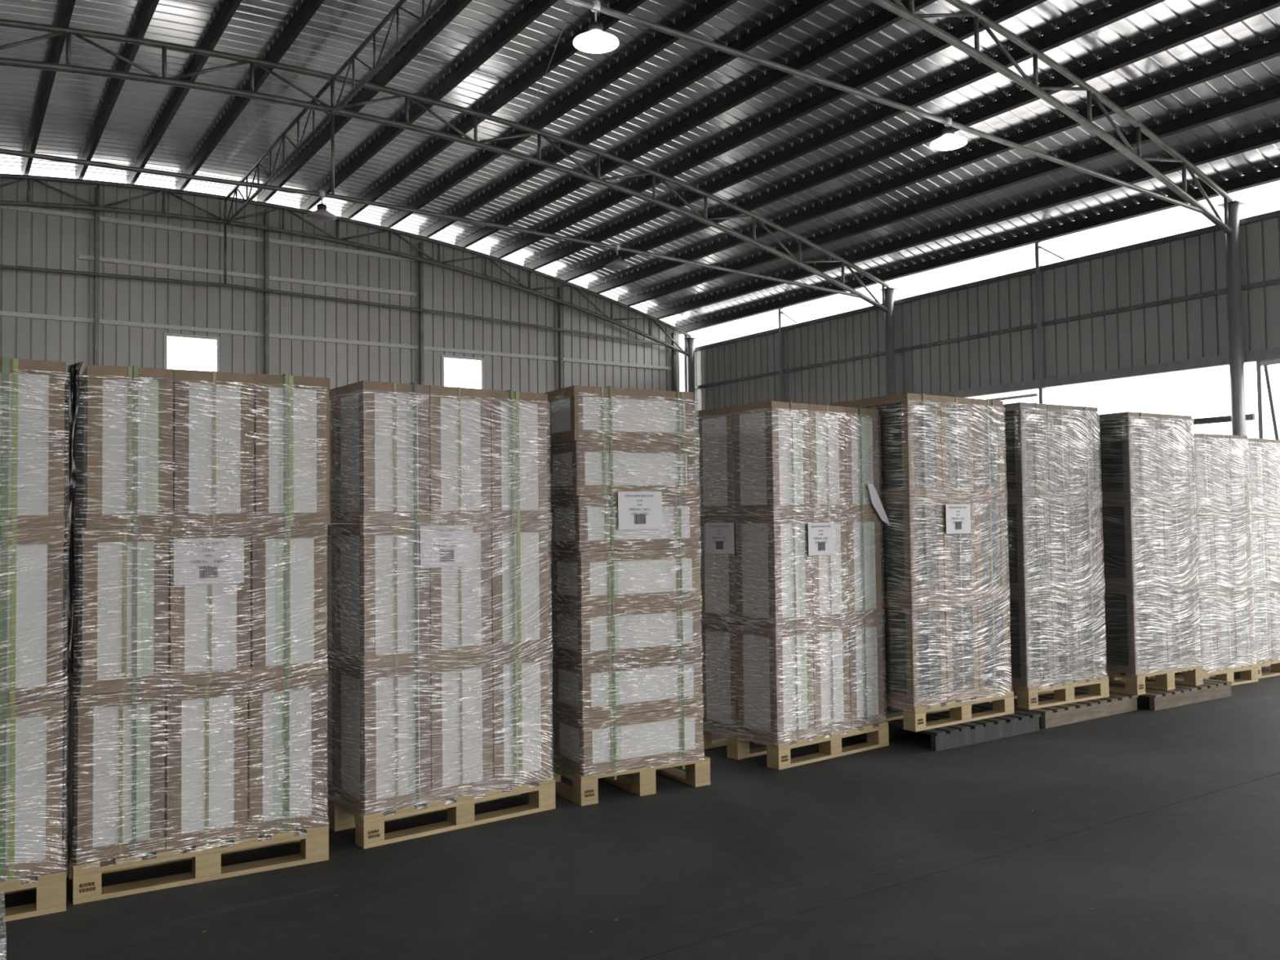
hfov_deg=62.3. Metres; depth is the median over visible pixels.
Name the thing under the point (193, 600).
carton
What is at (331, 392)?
tray
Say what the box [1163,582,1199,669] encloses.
carton
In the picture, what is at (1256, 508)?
tray
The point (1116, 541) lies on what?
carton
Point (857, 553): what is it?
film
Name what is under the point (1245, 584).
tray
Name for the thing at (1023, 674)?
carton
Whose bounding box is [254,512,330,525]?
tray
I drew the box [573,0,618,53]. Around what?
pendant lamp
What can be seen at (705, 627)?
tray
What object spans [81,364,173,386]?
tray
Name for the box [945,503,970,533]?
paper label
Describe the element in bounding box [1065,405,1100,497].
carton
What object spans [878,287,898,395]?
column
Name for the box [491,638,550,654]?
tray
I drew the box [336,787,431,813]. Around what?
tray
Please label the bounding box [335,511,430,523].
tray
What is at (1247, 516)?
tray
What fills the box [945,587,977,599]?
tray
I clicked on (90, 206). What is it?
roof truss
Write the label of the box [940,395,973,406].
tray
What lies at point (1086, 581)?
tray
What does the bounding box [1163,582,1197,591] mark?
tray
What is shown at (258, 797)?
carton
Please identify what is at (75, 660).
carton
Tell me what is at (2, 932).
wrapped bundle
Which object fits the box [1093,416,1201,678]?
film
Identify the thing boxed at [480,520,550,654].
carton
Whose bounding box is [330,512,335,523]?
tray
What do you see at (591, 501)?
tray
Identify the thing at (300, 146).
girder
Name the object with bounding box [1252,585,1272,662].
carton
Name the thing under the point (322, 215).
pendant lamp
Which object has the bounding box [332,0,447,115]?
girder
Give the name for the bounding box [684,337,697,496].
column
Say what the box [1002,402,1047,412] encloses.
tray
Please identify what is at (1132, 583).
tray
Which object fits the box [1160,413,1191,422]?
tray
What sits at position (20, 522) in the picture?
tray
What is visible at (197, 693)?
tray
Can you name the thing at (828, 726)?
tray
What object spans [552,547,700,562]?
tray
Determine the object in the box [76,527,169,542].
tray
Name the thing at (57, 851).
film
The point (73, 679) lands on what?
tray
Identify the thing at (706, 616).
tray
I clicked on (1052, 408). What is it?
tray
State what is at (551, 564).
carton
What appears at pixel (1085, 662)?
carton
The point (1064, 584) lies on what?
tray
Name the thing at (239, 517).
tray
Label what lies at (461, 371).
window
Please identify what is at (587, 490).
tray
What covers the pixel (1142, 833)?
floor
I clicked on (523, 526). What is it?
tray
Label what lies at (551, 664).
tray
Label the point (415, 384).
strap
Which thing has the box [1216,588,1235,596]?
tray
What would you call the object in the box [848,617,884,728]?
carton
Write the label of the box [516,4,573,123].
wire
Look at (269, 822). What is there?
tray
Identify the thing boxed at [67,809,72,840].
tray
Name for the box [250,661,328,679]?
tray
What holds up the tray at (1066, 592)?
on the carton at (1067, 666)
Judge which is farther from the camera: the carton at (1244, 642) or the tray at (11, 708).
the carton at (1244, 642)
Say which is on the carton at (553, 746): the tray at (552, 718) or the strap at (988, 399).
the tray at (552, 718)
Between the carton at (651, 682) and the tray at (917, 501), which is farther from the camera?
the tray at (917, 501)
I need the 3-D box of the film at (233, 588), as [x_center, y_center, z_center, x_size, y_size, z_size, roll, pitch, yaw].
[-2.010,0.580,4.792,1.021,1.982,0.730,0,-2,-31]
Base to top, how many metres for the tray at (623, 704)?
0.056 m
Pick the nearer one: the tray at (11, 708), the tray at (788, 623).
the tray at (11, 708)
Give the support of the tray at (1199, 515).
on the carton at (1206, 539)
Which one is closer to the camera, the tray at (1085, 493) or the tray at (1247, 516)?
the tray at (1085, 493)
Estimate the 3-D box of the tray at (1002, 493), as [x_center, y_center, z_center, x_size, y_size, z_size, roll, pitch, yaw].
[2.304,0.093,7.397,0.328,0.055,0.345,1,-2,-35]
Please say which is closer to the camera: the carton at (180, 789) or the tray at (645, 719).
the carton at (180, 789)
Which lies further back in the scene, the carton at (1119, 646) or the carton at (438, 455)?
the carton at (1119, 646)
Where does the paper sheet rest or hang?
attached to the film at (857, 553)
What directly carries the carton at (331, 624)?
on the carton at (329, 726)
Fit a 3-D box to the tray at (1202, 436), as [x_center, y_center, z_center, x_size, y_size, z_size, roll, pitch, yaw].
[4.681,-0.359,9.128,0.265,0.055,0.345,0,-2,-30]
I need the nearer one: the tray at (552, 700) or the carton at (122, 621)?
the carton at (122, 621)
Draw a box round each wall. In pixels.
[0,177,688,530]
[694,209,1279,515]
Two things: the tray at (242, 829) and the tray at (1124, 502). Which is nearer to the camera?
the tray at (242, 829)
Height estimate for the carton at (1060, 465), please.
0.670 m
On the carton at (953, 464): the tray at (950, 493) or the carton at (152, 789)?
the tray at (950, 493)
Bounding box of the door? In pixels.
[1256,358,1279,439]
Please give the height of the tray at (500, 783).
0.055 m
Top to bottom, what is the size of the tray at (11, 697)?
0.055 m
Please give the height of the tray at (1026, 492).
0.055 m
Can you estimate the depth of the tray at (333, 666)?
5.20 m
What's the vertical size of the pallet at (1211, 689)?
0.116 m
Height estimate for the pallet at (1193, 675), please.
0.150 m
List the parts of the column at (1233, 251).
cap plate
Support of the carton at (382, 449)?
on the carton at (401, 603)
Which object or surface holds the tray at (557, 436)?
on the carton at (563, 422)
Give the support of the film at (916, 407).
on the pallet at (961, 712)
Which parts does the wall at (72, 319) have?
post, rail, rail, post, rail, post, post, post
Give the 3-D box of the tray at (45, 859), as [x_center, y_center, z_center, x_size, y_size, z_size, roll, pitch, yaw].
[-2.481,1.503,4.196,0.325,0.055,0.345,0,-2,-31]
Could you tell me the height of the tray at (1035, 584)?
0.055 m
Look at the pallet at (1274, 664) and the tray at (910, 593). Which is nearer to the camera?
the tray at (910, 593)
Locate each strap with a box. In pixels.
[0,355,8,881]
[132,364,137,856]
[253,373,289,831]
[355,382,418,808]
[506,389,516,786]
[607,386,616,780]
[673,390,684,769]
[782,406,867,725]
[785,400,798,739]
[918,392,931,705]
[988,399,1001,695]
[1030,402,1044,684]
[1080,405,1093,678]
[1137,411,1150,678]
[1227,434,1235,666]
[1254,437,1266,660]
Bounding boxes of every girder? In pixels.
[225,80,330,226]
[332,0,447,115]
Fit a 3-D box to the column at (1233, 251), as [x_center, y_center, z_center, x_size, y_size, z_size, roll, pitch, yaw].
[7.803,-0.871,13.805,0.340,5.510,0.340,1,-2,-34]
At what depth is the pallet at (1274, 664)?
9.52 m
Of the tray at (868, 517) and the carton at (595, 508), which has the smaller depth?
the carton at (595, 508)
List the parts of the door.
post, rail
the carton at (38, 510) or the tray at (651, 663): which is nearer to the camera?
the carton at (38, 510)
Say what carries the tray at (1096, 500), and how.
on the carton at (1082, 558)
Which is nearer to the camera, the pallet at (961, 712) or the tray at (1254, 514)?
the pallet at (961, 712)
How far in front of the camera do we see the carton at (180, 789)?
4.46 m
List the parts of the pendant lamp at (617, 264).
lamp shade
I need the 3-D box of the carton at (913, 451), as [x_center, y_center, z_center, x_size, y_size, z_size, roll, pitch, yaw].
[1.758,-0.219,7.031,0.328,0.669,0.351,1,-2,-35]
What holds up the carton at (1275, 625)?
on the pallet at (1274, 664)
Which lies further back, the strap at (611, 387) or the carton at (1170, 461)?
the carton at (1170, 461)
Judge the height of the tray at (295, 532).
0.055 m
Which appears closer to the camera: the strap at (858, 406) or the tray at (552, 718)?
the tray at (552, 718)
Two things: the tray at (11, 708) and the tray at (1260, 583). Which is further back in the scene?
the tray at (1260, 583)
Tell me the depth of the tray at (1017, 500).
7.54 m
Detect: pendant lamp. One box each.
[306,190,337,222]
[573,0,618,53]
[604,244,630,270]
[929,117,967,150]
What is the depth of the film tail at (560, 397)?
5.69 m
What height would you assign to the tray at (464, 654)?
0.055 m
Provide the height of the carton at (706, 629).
0.677 m
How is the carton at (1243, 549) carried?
on the carton at (1244, 642)
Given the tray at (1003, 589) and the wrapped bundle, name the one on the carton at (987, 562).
the tray at (1003, 589)
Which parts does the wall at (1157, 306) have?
post, rail, rail, post, guard rail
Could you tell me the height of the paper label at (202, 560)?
0.195 m
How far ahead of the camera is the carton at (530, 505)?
5.45 m
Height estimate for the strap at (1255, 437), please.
2.037 m
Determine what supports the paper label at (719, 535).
attached to the film at (857, 553)
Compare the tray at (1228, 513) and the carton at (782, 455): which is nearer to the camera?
the carton at (782, 455)
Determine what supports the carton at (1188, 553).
on the carton at (1178, 656)
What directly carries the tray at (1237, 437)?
on the carton at (1234, 460)
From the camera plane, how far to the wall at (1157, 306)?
16.42 m
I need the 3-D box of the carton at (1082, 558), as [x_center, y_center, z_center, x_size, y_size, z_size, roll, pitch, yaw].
[3.247,0.464,8.008,0.295,0.670,0.351,1,-2,-32]
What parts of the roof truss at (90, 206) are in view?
web post, web post, web post, web post, king rod, web post, web post, web post, web post, web post, web post, web post, web post, web post, web post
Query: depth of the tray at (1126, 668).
8.06 m
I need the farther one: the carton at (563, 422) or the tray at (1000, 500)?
the tray at (1000, 500)
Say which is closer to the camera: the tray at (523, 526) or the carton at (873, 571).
the tray at (523, 526)
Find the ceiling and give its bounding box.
[0,0,1279,334]
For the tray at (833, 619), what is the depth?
6.59 m
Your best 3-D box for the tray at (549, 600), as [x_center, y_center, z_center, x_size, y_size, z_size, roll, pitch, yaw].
[-0.247,0.664,6.218,0.754,0.056,0.351,0,-2,-30]
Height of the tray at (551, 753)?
0.056 m
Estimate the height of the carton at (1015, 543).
0.670 m
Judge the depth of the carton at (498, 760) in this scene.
5.40 m
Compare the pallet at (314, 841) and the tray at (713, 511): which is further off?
the tray at (713, 511)
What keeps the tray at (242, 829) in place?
on the carton at (180, 789)
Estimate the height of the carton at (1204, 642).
0.665 m
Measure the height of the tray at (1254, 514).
0.055 m
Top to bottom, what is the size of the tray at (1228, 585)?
0.055 m
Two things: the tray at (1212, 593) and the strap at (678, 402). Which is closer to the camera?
the strap at (678, 402)
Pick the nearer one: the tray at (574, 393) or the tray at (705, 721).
the tray at (574, 393)
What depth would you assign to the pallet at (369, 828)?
5.15 m
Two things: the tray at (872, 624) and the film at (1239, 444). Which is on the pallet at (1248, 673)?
the film at (1239, 444)
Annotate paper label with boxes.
[173,537,244,585]
[420,524,473,568]
[617,491,662,529]
[706,522,734,554]
[808,522,834,555]
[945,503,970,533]
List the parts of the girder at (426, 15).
web post, web post, web post, web post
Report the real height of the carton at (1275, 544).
0.661 m
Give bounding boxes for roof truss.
[0,18,889,312]
[0,173,691,356]
[561,0,1233,235]
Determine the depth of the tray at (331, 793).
5.19 m
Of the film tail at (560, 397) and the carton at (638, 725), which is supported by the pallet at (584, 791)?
the carton at (638, 725)
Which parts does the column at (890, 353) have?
cap plate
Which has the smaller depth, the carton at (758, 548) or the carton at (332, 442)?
the carton at (332, 442)
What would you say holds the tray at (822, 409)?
on the carton at (817, 464)
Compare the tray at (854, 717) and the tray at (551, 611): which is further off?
the tray at (854, 717)
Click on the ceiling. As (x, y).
(860, 179)
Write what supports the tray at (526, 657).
on the carton at (498, 760)
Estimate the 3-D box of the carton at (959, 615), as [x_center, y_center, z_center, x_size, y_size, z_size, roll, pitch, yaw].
[2.049,1.123,7.173,0.328,0.669,0.351,1,-2,-35]
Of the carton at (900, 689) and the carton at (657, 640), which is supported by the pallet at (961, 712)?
the carton at (900, 689)
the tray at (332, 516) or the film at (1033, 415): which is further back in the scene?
the film at (1033, 415)
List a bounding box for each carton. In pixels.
[0,358,66,529]
[0,529,64,703]
[4,698,63,879]
[67,675,75,840]
[68,527,153,684]
[71,684,165,864]
[74,374,82,528]
[75,527,169,695]
[80,364,173,528]
[164,680,248,849]
[165,526,251,687]
[172,368,254,527]
[247,674,325,836]
[250,525,328,679]
[253,373,330,525]
[309,523,364,660]
[324,658,337,797]
[328,388,336,523]
[334,380,430,523]
[335,523,431,667]
[335,661,431,813]
[425,522,493,660]
[428,385,492,522]
[429,655,493,801]
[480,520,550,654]
[490,390,548,521]
[492,648,551,789]
[525,497,551,550]
[546,385,694,444]
[546,446,555,497]
[547,440,696,497]
[548,550,553,603]
[548,602,553,655]
[549,655,554,709]
[550,495,698,551]
[550,708,555,762]
[552,547,701,607]
[552,600,702,662]
[553,652,702,719]
[554,705,704,775]
[695,406,734,515]
[697,515,736,623]
[700,620,737,734]
[732,400,811,514]
[733,514,813,628]
[735,624,815,743]
[780,404,847,514]
[800,513,848,624]
[813,620,851,735]
[830,398,867,408]
[844,406,879,513]
[846,513,883,620]
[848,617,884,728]
[866,392,942,497]
[879,497,945,601]
[881,599,947,706]
[940,395,974,497]
[942,497,977,599]
[944,596,980,701]
[972,398,1005,497]
[974,497,1008,595]
[975,594,1010,696]
[1002,402,1049,497]
[1004,496,1051,591]
[1007,590,1054,687]
[1037,404,1075,497]
[1048,496,1078,589]
[1051,587,1080,683]
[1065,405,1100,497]
[1075,496,1102,587]
[1077,586,1105,679]
[1090,411,1163,499]
[1100,498,1165,586]
[1102,584,1168,674]
[1160,413,1194,498]
[1162,498,1197,583]
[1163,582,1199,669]
[1191,433,1213,511]
[1194,511,1216,591]
[1196,590,1218,671]
[1210,434,1231,511]
[1213,511,1235,590]
[1216,588,1236,668]
[1228,435,1249,511]
[1231,511,1252,588]
[1233,587,1254,666]
[1235,438,1268,511]
[1249,511,1270,586]
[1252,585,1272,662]
[1265,439,1279,511]
[1267,511,1279,585]
[1270,584,1279,658]
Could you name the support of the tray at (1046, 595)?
on the carton at (1023, 674)
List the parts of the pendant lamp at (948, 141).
lamp shade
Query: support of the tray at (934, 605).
on the carton at (900, 689)
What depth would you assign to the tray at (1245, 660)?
9.18 m
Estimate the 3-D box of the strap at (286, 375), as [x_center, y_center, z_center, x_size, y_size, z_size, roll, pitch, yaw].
[-1.733,0.567,4.958,0.018,2.049,0.708,0,-2,-31]
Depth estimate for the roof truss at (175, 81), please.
13.78 m
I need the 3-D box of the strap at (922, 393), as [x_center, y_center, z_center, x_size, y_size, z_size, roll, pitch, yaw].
[1.656,0.476,7.143,0.015,2.059,0.708,1,-2,-35]
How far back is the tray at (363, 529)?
5.02 m
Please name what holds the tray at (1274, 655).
on the carton at (1275, 625)
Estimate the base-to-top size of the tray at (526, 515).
0.055 m
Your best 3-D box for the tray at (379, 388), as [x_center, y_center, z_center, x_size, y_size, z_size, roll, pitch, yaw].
[-1.263,-0.429,5.180,0.339,0.055,0.345,1,-3,-38]
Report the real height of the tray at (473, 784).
0.055 m
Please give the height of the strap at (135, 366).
2.049 m
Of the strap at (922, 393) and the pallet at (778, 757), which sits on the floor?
the pallet at (778, 757)
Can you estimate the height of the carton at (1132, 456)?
0.661 m
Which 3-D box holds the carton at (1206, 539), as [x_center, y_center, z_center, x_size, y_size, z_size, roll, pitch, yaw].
[4.694,0.610,9.093,0.265,0.665,0.351,0,-2,-30]
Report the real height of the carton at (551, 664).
0.290 m
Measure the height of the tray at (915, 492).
0.055 m
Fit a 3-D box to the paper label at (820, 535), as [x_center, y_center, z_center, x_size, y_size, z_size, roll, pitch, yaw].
[1.121,0.364,6.539,0.235,0.200,0.002,1,-3,-38]
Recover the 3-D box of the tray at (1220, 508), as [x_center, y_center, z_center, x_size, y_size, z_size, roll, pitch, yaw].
[4.919,0.251,9.243,0.265,0.055,0.345,0,-2,-30]
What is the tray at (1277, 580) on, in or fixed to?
on the carton at (1275, 544)
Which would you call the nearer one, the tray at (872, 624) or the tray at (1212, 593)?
the tray at (872, 624)
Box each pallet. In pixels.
[0,852,66,921]
[63,817,328,904]
[324,777,555,848]
[550,755,710,805]
[702,721,888,769]
[884,690,1014,731]
[884,703,1040,751]
[979,686,1138,728]
[986,675,1109,709]
[1080,665,1203,695]
[1108,675,1232,711]
[1174,663,1257,685]
[1254,657,1279,679]
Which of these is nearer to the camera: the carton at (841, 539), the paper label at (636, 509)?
the paper label at (636, 509)
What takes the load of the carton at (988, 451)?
on the carton at (987, 562)
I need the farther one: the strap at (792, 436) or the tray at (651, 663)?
the strap at (792, 436)
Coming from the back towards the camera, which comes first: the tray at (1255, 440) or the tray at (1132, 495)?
the tray at (1255, 440)
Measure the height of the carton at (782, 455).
0.677 m
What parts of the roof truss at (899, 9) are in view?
web post, web post, web post, web post, web post, web post, web post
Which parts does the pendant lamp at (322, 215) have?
lamp shade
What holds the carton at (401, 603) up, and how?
on the carton at (362, 775)
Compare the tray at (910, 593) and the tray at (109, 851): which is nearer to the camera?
the tray at (109, 851)
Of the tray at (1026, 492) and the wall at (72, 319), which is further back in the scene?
the wall at (72, 319)
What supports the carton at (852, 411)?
on the carton at (873, 571)
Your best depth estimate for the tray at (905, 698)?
6.82 m
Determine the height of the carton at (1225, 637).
0.665 m
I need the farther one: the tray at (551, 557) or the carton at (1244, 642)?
the carton at (1244, 642)
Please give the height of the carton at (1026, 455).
0.670 m
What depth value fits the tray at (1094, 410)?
7.90 m
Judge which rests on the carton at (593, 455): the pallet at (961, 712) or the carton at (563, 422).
the carton at (563, 422)
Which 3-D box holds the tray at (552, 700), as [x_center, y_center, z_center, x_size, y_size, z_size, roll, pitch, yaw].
[-0.239,1.250,6.197,0.754,0.056,0.351,0,-2,-30]
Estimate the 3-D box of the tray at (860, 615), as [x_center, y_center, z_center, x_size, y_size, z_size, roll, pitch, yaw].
[1.349,0.870,6.942,0.329,0.055,0.345,1,-3,-38]
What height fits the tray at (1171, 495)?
0.055 m
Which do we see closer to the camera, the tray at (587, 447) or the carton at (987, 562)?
the tray at (587, 447)
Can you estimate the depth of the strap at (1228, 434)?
9.12 m
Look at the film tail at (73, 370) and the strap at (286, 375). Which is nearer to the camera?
the film tail at (73, 370)
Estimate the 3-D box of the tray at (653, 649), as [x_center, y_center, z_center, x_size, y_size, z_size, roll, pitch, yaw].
[-0.068,0.944,5.903,0.754,0.056,0.351,0,-2,-30]
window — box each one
[163,332,219,371]
[440,354,484,389]
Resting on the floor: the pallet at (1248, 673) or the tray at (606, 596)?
the pallet at (1248, 673)
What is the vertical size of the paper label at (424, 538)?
0.205 m
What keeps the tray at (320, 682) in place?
on the carton at (258, 797)
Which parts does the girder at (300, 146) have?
web post, web post, web post, web post, web post, web post, web post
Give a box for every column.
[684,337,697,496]
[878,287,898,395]
[1217,200,1246,435]
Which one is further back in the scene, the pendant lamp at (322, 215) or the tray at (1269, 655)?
the pendant lamp at (322, 215)
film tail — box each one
[61,361,82,676]
[546,390,568,417]
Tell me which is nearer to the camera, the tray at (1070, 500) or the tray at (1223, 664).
the tray at (1070, 500)
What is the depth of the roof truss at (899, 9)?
11.52 m
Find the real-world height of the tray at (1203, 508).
0.055 m
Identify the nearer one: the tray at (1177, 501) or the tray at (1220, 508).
the tray at (1177, 501)
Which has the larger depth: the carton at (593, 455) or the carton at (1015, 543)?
the carton at (1015, 543)
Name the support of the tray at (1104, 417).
on the carton at (1132, 456)
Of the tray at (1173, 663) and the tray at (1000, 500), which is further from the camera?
the tray at (1173, 663)
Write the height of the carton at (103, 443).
0.665 m
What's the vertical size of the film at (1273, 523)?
1.980 m
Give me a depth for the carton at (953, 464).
7.07 m
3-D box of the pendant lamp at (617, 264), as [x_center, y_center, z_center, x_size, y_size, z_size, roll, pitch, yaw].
[-0.335,-3.307,15.702,0.370,0.355,0.370,1,-2,-34]
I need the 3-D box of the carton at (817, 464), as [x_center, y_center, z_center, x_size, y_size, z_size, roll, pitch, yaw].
[1.076,-0.125,6.773,0.329,0.678,0.351,1,-3,-38]
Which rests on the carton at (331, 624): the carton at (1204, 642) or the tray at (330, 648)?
the tray at (330, 648)
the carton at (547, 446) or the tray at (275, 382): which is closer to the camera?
the tray at (275, 382)
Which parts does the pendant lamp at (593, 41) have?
lamp shade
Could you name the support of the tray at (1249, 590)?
on the carton at (1244, 642)
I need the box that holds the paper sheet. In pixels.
[866,483,889,524]
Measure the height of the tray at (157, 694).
0.055 m
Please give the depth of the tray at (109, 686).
4.31 m
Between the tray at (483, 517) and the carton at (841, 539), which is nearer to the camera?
the tray at (483, 517)
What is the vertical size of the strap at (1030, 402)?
2.063 m
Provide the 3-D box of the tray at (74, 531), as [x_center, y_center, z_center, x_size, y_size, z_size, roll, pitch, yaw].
[-2.384,0.245,4.782,0.325,0.055,0.345,0,-2,-31]
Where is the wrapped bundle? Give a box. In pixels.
[0,891,6,959]
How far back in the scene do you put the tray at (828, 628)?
6.60 m
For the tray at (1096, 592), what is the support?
on the carton at (1085, 662)
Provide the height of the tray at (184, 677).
0.055 m
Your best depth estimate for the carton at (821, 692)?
6.59 m
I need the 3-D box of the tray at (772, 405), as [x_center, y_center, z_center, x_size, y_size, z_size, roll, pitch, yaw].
[0.812,-0.439,6.581,0.329,0.055,0.345,1,-3,-38]
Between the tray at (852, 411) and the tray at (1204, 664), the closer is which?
the tray at (852, 411)
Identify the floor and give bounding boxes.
[2,666,1279,959]
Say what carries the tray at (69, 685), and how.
on the carton at (70, 798)
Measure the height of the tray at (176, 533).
0.055 m
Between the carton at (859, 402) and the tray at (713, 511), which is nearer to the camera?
the tray at (713, 511)
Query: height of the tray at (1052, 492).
0.055 m
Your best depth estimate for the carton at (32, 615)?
4.12 m
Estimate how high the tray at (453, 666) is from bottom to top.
0.055 m
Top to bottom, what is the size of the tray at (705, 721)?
0.055 m
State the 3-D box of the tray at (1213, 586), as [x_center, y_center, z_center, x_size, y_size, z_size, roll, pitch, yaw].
[4.699,0.914,9.083,0.265,0.055,0.345,0,-2,-30]
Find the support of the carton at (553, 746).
on the pallet at (584, 791)
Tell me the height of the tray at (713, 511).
0.055 m
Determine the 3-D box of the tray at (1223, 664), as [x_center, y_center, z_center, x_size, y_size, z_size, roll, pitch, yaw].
[4.937,1.582,9.195,0.265,0.055,0.345,0,-2,-30]
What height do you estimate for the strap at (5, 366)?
2.047 m
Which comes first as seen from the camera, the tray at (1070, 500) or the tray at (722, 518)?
the tray at (722, 518)
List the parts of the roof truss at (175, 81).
web post, web post, web post, web post, king rod, web post, web post, web post, web post, web post, web post, web post, web post, web post, web post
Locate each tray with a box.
[0,358,66,377]
[0,515,65,529]
[0,529,64,545]
[4,853,62,879]
[6,684,63,703]
[6,698,63,719]
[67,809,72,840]
[68,671,75,684]
[68,675,75,697]
[71,828,165,864]
[72,684,165,710]
[73,527,153,542]
[74,515,80,528]
[75,671,168,695]
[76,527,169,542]
[79,374,81,386]
[80,514,173,528]
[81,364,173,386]
[164,822,248,849]
[165,526,251,541]
[165,680,248,702]
[168,667,251,687]
[173,368,254,386]
[173,513,254,527]
[247,812,325,836]
[248,674,324,693]
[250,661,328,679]
[251,525,327,539]
[254,373,329,390]
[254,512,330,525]
[309,523,364,535]
[324,782,336,797]
[326,647,335,660]
[326,658,336,672]
[328,388,334,400]
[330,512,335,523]
[334,380,429,399]
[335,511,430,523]
[335,523,430,535]
[335,648,431,667]
[335,661,431,680]
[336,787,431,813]
[425,522,491,533]
[429,385,491,400]
[429,655,493,673]
[430,510,492,522]
[431,644,493,660]
[431,778,493,801]
[480,520,549,533]
[491,390,547,404]
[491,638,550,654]
[492,510,548,521]
[492,648,550,666]
[493,768,551,789]
[546,385,693,402]
[546,429,694,444]
[547,440,695,455]
[547,484,696,497]
[548,550,552,560]
[548,592,552,603]
[548,602,552,613]
[549,655,553,666]
[550,496,697,507]
[550,537,698,551]
[550,697,554,709]
[550,708,555,719]
[550,751,555,762]
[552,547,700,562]
[552,590,701,607]
[552,600,701,618]
[552,642,702,662]
[553,652,702,674]
[553,694,702,719]
[554,705,703,730]
[555,747,704,775]
[695,406,732,419]
[697,505,733,515]
[697,515,733,524]
[700,612,736,623]
[700,620,735,633]
[702,718,737,734]
[732,400,809,414]
[733,504,811,514]
[733,514,812,524]
[735,615,813,628]
[735,624,813,638]
[737,725,815,743]
[780,504,847,514]
[808,404,844,415]
[811,513,847,522]
[813,611,848,624]
[813,620,848,633]
[815,720,851,735]
[844,406,878,417]
[844,504,876,513]
[847,513,880,522]
[848,608,883,620]
[848,617,883,629]
[851,713,884,728]
[866,392,941,406]
[879,488,942,497]
[879,497,942,506]
[881,590,945,601]
[881,599,945,610]
[884,693,947,706]
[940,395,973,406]
[942,488,974,497]
[942,497,975,505]
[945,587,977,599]
[945,596,977,607]
[972,398,1003,408]
[974,488,1005,497]
[975,497,1005,505]
[975,594,1008,604]
[977,585,1008,595]
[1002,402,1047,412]
[1005,488,1049,497]
[1005,497,1049,505]
[1006,582,1051,591]
[1008,590,1052,599]
[1037,488,1075,497]
[1047,404,1073,413]
[1048,497,1075,504]
[1051,580,1078,589]
[1051,587,1078,597]
[1065,488,1100,497]
[1073,405,1097,414]
[1075,497,1100,504]
[1078,578,1102,587]
[1078,586,1102,595]
[1090,491,1163,499]
[1097,411,1160,422]
[1100,498,1163,506]
[1102,577,1165,586]
[1102,584,1165,594]
[1104,662,1168,674]
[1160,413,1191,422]
[1163,491,1194,498]
[1163,498,1195,506]
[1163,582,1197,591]
[1164,574,1197,583]
[1168,657,1199,669]
[1191,433,1211,440]
[1194,505,1213,511]
[1194,511,1213,519]
[1196,583,1216,591]
[1196,590,1216,598]
[1200,662,1218,671]
[1211,434,1229,441]
[1213,505,1231,511]
[1213,511,1232,518]
[1216,582,1235,590]
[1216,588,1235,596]
[1218,659,1236,668]
[1229,435,1248,442]
[1231,505,1249,511]
[1232,511,1249,518]
[1233,587,1253,595]
[1234,581,1252,588]
[1235,505,1268,511]
[1236,657,1254,666]
[1247,438,1266,444]
[1249,511,1268,518]
[1251,578,1270,586]
[1252,585,1271,593]
[1253,652,1272,662]
[1266,439,1279,445]
[1267,505,1279,511]
[1267,511,1279,518]
[1270,577,1279,585]
[1270,584,1279,591]
[1272,651,1279,658]
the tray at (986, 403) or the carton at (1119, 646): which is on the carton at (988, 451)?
the tray at (986, 403)
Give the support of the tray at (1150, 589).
on the carton at (1119, 646)
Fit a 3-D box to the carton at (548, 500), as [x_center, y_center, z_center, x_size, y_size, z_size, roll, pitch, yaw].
[-0.261,0.253,6.228,0.754,0.290,0.351,0,-2,-30]
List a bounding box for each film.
[0,368,70,882]
[63,375,329,868]
[306,390,554,817]
[523,392,703,777]
[693,408,887,745]
[856,399,1012,711]
[1002,406,1107,691]
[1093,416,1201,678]
[1179,437,1257,672]
[1244,441,1279,662]
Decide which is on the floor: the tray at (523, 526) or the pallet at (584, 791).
the pallet at (584, 791)
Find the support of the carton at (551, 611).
on the carton at (551, 664)
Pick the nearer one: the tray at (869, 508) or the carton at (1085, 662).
the tray at (869, 508)
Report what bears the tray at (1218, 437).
on the carton at (1220, 469)
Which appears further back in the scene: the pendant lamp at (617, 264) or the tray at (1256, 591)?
the pendant lamp at (617, 264)
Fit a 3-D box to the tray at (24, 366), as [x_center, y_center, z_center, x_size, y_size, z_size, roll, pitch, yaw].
[-2.507,-0.437,4.266,0.325,0.055,0.345,0,-2,-31]
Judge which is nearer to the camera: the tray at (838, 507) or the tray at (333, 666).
the tray at (333, 666)
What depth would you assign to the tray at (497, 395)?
5.45 m
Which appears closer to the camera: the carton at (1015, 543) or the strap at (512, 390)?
the strap at (512, 390)
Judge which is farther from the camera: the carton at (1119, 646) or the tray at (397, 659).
the carton at (1119, 646)
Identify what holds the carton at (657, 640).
on the carton at (651, 682)

